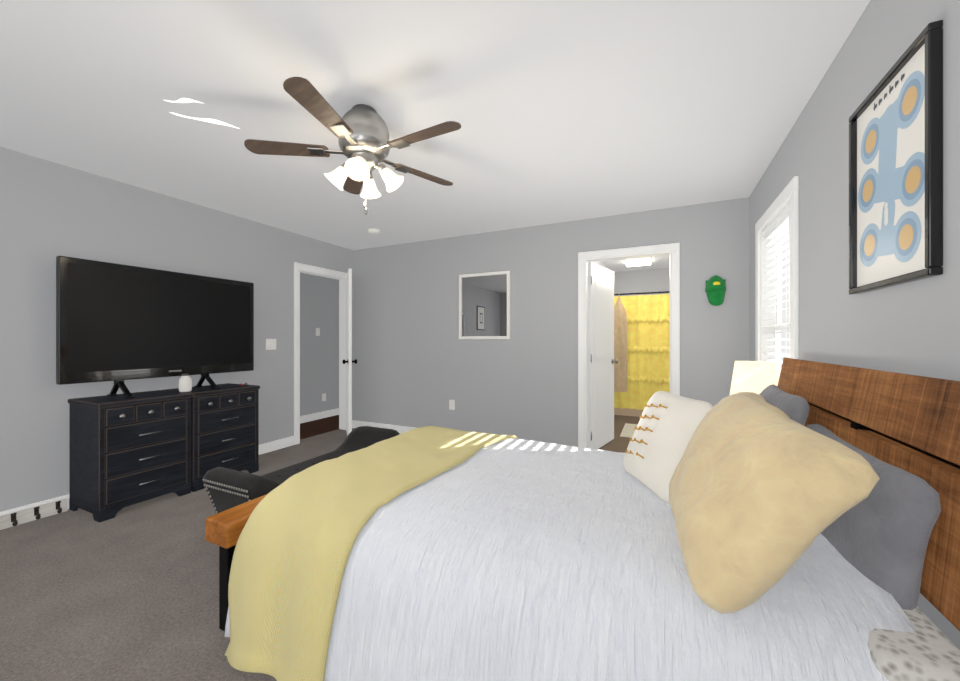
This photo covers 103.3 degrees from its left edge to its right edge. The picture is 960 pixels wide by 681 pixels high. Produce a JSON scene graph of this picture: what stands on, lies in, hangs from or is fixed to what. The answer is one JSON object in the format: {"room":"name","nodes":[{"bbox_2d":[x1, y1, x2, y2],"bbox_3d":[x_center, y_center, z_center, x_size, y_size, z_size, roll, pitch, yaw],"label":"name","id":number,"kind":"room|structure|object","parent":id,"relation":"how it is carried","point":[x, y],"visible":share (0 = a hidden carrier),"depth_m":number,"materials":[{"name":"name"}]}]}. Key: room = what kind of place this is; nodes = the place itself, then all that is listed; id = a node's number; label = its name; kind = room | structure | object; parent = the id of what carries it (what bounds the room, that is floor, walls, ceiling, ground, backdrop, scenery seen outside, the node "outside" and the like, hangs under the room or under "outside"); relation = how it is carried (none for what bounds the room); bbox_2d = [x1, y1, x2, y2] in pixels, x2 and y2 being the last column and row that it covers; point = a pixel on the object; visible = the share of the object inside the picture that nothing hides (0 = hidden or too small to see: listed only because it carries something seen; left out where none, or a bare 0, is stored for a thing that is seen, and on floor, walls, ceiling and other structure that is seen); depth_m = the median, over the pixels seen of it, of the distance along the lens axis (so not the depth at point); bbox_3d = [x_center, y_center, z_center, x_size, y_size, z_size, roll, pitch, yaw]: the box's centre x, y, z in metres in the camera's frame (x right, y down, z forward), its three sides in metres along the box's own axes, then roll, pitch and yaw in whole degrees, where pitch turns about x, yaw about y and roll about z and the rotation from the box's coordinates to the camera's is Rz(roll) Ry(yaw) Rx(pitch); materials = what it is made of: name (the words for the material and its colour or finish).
{"room":"bedroom","nodes":[
{"label":"bedroom","id":0,"kind":"room"},
{"bbox_2d":[0,147,353,511],"bbox_3d":[-2.925,-0.020,2.871,0.120,2.440,5.510,0,0,25],"label":"wall","id":1,"kind":"structure","parent":0,"point":[50,211],"depth_m":2.80,"materials":[{"name":"grey paint"}]},
{"bbox_2d":[0,436,294,515],"bbox_3d":[-3.059,1.147,2.429,0.016,0.105,4.298,0,0,25],"label":"baseboard","id":2,"kind":"structure","parent":1,"relation":"attached to","point":[276,445],"depth_m":4.02,"materials":[{"name":"white wood"}]},
{"bbox_2d":[266,339,275,349],"bbox_3d":[-2.259,0.040,4.115,0.014,0.115,0.118,0,0,25],"label":"light switch","id":3,"kind":"object","parent":1,"relation":"attached to","point":[270,344],"depth_m":4.11,"materials":[{"name":"white plastic"}]},
{"bbox_2d":[294,262,346,444],"bbox_3d":[-2.008,0.149,4.798,0.158,2.102,0.884,0,0,25],"label":"door frame","id":4,"kind":"structure","parent":1,"relation":"attached to","point":[299,268],"depth_m":4.71,"materials":[{"name":"white wood"}]},
{"bbox_2d":[342,269,356,435],"bbox_3d":[-1.634,0.178,4.735,0.571,2.020,0.552,0,0,25],"label":"hall door","id":5,"kind":"structure","parent":1,"relation":"in","point":[348,361],"depth_m":4.42,"materials":[{"name":"white wood"}]},
{"bbox_2d":[300,273,338,415],"bbox_3d":[-2.851,-0.020,5.122,0.120,2.440,3.840,0,0,25],"label":"wall","id":6,"kind":"structure","parent":0,"point":[319,355],"depth_m":5.76,"materials":[{"name":"grey paint"}]},
{"bbox_2d":[316,328,319,335],"bbox_3d":[-2.464,-0.130,5.780,0.014,0.115,0.072,0,0,25],"label":"light switch","id":7,"kind":"object","parent":6,"relation":"attached to","point":[317,329],"depth_m":5.78,"materials":[{"name":"white plastic"}]},
{"bbox_2d":[300,408,338,423],"bbox_3d":[-2.789,1.147,5.093,0.016,0.105,3.600,0,0,25],"label":"baseboard","id":8,"kind":"structure","parent":6,"relation":"attached to","point":[317,416],"depth_m":5.78,"materials":[{"name":"white wood"}]},
{"bbox_2d":[0,415,639,680],"bbox_3d":[-0.539,1.250,3.551,5.645,0.100,8.790,0,0,25],"label":"floor","id":9,"kind":"structure","parent":0,"point":[129,593],"depth_m":1.82,"materials":[{"name":"carpet"}]},
{"bbox_2d":[0,498,67,529],"bbox_3d":[-3.043,1.152,2.344,0.071,0.095,0.718,0,0,25],"label":"board","id":10,"kind":"object","parent":9,"relation":"on","point":[12,519],"visible":1,"depth_m":2.52,"materials":[{"name":"white wood"}]},
{"bbox_2d":[68,390,191,522],"bbox_3d":[-2.579,0.807,2.836,0.498,0.785,0.555,0,0,25],"label":"dresser","id":11,"kind":"object","parent":9,"relation":"on","point":[126,452],"visible":0.98,"depth_m":2.67,"materials":[{"name":"paint"}]},
{"bbox_2d":[165,383,259,491],"bbox_3d":[-2.339,0.807,3.342,0.498,0.785,0.555,0,0,25],"label":"dresser","id":12,"kind":"object","parent":9,"relation":"on","point":[224,425],"visible":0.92,"depth_m":3.22,"materials":[{"name":"paint"}]},
{"bbox_2d":[56,256,253,397],"bbox_3d":[-2.505,-0.075,3.125,0.310,0.980,1.340,0,0,25],"label":"tv","id":13,"kind":"object","parent":12,"relation":"on","point":[118,324],"visible":1,"depth_m":2.94,"materials":[{"name":"black plastic"}]},
{"bbox_2d":[179,374,191,391],"bbox_3d":[-2.402,0.343,3.098,0.088,0.144,0.088,0,0,25],"label":"jar","id":14,"kind":"object","parent":12,"relation":"on","point":[185,382],"visible":1,"depth_m":3.07,"materials":[{"name":"white ceramic"}]},
{"bbox_2d":[203,426,399,513],"bbox_3d":[-1.025,0.935,2.431,0.410,0.530,1.186,0,0,25],"label":"bench","id":15,"kind":"object","parent":9,"relation":"on","point":[226,488],"visible":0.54,"depth_m":1.98,"materials":[{"name":"fabric"}]},
{"bbox_2d":[205,358,959,680],"bbox_3d":[0.281,0.646,1.779,2.379,1.108,1.761,0,0,25],"label":"bed","id":16,"kind":"object","parent":9,"relation":"on","point":[800,521],"visible":1,"depth_m":1.10,"materials":[{"name":"white fabric"}]},
{"bbox_2d":[224,425,525,680],"bbox_3d":[-0.344,0.885,2.066,0.673,0.617,1.742,0,0,25],"label":"blanket","id":17,"kind":"object","parent":16,"relation":"on","point":[306,560],"depth_m":1.40,"materials":[{"name":"fabric"}]},
{"bbox_2d":[623,390,715,503],"bbox_3d":[0.785,0.428,1.619,0.346,0.387,0.449,0,0,25],"label":"pillow","id":18,"kind":"object","parent":16,"relation":"on","point":[667,423],"depth_m":1.53,"materials":[{"name":"white fabric"}]},
{"bbox_2d":[614,408,642,416],"bbox_3d":[2.886,0.980,6.216,1.502,0.440,0.786,0,0,25],"label":"bathtub","id":19,"kind":"object","parent":9,"relation":"on","point":[628,412],"depth_m":6.04,"materials":[{"name":"beige"}]},
{"bbox_2d":[620,423,637,437],"bbox_3d":[2.108,1.191,4.988,0.440,0.018,0.780,0,0,25],"label":"bath mat","id":20,"kind":"object","parent":9,"relation":"on","point":[628,430],"visible":0.38,"depth_m":4.99,"materials":[{"name":"beige fabric"}]},
{"bbox_3d":[1.620,0.910,2.385,0.444,0.580,0.444,0,0,25],"label":"nightstand","id":21,"kind":"object","parent":9,"relation":"on","visible":0},
{"bbox_2d":[730,361,779,394],"bbox_3d":[1.690,0.375,2.330,0.270,0.490,0.270,0,0,25],"label":"lamp","id":22,"kind":"object","parent":21,"relation":"on","point":[758,377],"visible":0.42,"depth_m":2.25,"materials":[{"name":"beige fabric"}]},
{"bbox_2d":[0,0,869,271],"bbox_3d":[-0.133,-1.290,3.358,4.745,0.100,8.790,0,0,25],"label":"ceiling","id":23,"kind":"structure","parent":0,"point":[559,111],"depth_m":1.94,"materials":[{"name":"white paint"}]},
{"bbox_2d":[165,98,239,128],"bbox_3d":[-1.529,-1.239,2.098,0.256,0.001,0.345,0,0,25],"label":"glint","id":24,"kind":"object","parent":23,"relation":"attached to","point":[183,100],"visible":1,"depth_m":2.11,"materials":[{"name":"white"}]},
{"bbox_2d":[244,77,460,214],"bbox_3d":[-0.589,-0.954,2.026,1.112,0.573,1.146,0,0,25],"label":"fan","id":25,"kind":"object","parent":23,"relation":"hanging from","point":[360,132],"visible":1,"depth_m":1.96,"materials":[{"name":"brown wood"}]},
{"bbox_2d":[368,228,379,233],"bbox_3d":[-1.192,-1.221,4.266,0.132,0.038,0.132,0,0,25],"label":"smoke detector","id":26,"kind":"object","parent":23,"relation":"attached to","point":[373,231],"visible":1,"depth_m":4.22,"materials":[{"name":"white plastic"}]},
{"bbox_2d":[624,257,651,266],"bbox_3d":[2.461,-1.215,5.917,0.380,0.050,0.380,0,0,25],"label":"bathroom ceiling light","id":27,"kind":"object","parent":23,"relation":"attached to","point":[638,262],"visible":1,"depth_m":5.80,"materials":[{"name":"white metal"}]},
{"bbox_2d":[354,197,748,446],"bbox_3d":[0.321,-0.020,4.310,4.505,2.440,0.120,0,0,25],"label":"wall","id":28,"kind":"structure","parent":0,"point":[420,363],"depth_m":4.18,"materials":[{"name":"grey paint"}]},
{"bbox_2d":[449,400,454,409],"bbox_3d":[-0.336,0.770,4.552,0.072,0.115,0.009,0,0,25],"label":"outlet","id":29,"kind":"object","parent":28,"relation":"attached to","point":[451,402],"depth_m":4.55,"materials":[{"name":"white plastic"}]},
{"bbox_2d":[352,420,574,446],"bbox_3d":[-0.367,1.147,4.560,3.048,0.105,0.020,0,0,25],"label":"baseboard","id":30,"kind":"structure","parent":28,"relation":"attached to","point":[401,429],"depth_m":4.99,"materials":[{"name":"white wood"}]},
{"bbox_2d":[459,271,509,338],"bbox_3d":[0.043,-0.395,4.360,0.640,0.760,0.026,0,0,25],"label":"mirror","id":31,"kind":"object","parent":28,"relation":"attached to","point":[484,305],"visible":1,"depth_m":4.35,"materials":[{"name":"clear glass"}]},
{"bbox_2d":[588,262,617,448],"bbox_3d":[1.403,0.178,4.292,0.240,2.020,0.742,0,0,25],"label":"door","id":32,"kind":"structure","parent":28,"relation":"in","point":[601,360],"depth_m":4.21,"materials":[{"name":"white wood"}]},
{"bbox_2d":[578,243,679,447],"bbox_3d":[1.456,0.149,3.770,0.924,2.102,0.158,0,0,25],"label":"door frame","id":33,"kind":"structure","parent":28,"relation":"attached to","point":[672,250],"depth_m":3.78,"materials":[{"name":"white wood"}]},
{"bbox_2d":[705,275,725,305],"bbox_3d":[2.082,-0.443,3.350,0.162,0.280,0.098,0,0,25],"label":"cap","id":34,"kind":"object","parent":28,"relation":"hanging from","point":[715,289],"visible":1,"depth_m":3.32,"materials":[{"name":"green fabric"}]},
{"bbox_2d":[593,261,607,268],"bbox_3d":[1.668,-0.020,5.552,0.120,2.440,3.280,0,0,25],"label":"wall","id":35,"kind":"structure","parent":0,"point":[601,263],"depth_m":5.82,"materials":[{"name":"grey paint"}]},
{"bbox_2d":[614,291,669,409],"bbox_3d":[2.675,0.160,5.773,1.502,1.820,0.108,0,0,25],"label":"shower curtain","id":36,"kind":"object","parent":35,"relation":"attached to","point":[648,341],"visible":0.54,"depth_m":5.84,"materials":[{"name":"yellow fabric"}]},
{"bbox_2d":[614,293,627,391],"bbox_3d":[2.154,0.022,5.906,0.264,1.536,0.194,0,0,25],"label":"robe","id":37,"kind":"object","parent":36,"relation":"hanging from","point":[620,349],"visible":0.75,"depth_m":5.83,"materials":[{"name":"beige fabric"}]},
{"bbox_2d":[614,268,669,295],"bbox_3d":[3.092,-0.020,6.624,1.470,2.440,0.120,0,0,25],"label":"wall","id":38,"kind":"structure","parent":0,"point":[648,280],"depth_m":6.67,"materials":[{"name":"grey paint"}]},
{"bbox_2d":[749,0,959,649],"bbox_3d":[1.251,-0.020,0.883,0.120,2.440,5.510,0,0,25],"label":"wall","id":39,"kind":"structure","parent":0,"point":[912,328],"depth_m":1.46,"materials":[{"name":"grey paint"}]},
{"bbox_2d":[756,176,798,367],"bbox_3d":[2.004,-0.087,2.524,0.170,1.655,1.000,0,0,25],"label":"window","id":40,"kind":"structure","parent":39,"relation":"in","point":[787,196],"depth_m":2.81,"materials":[{"name":"white"}]},
{"bbox_2d":[763,204,789,371],"bbox_3d":[1.999,-0.097,2.526,0.068,1.450,0.766,0,0,25],"label":"window blinds","id":41,"kind":"object","parent":40,"relation":"attached to","point":[777,225],"visible":0.35,"depth_m":2.57,"materials":[{"name":"white plastic"}]},
{"bbox_2d":[849,20,942,294],"bbox_3d":[1.343,-0.523,1.253,0.029,0.690,0.493,0,0,25],"label":"framed poster","id":42,"kind":"object","parent":39,"relation":"attached to","point":[896,177],"visible":1,"depth_m":1.19,"materials":[{"name":"black paper"}]}
]}

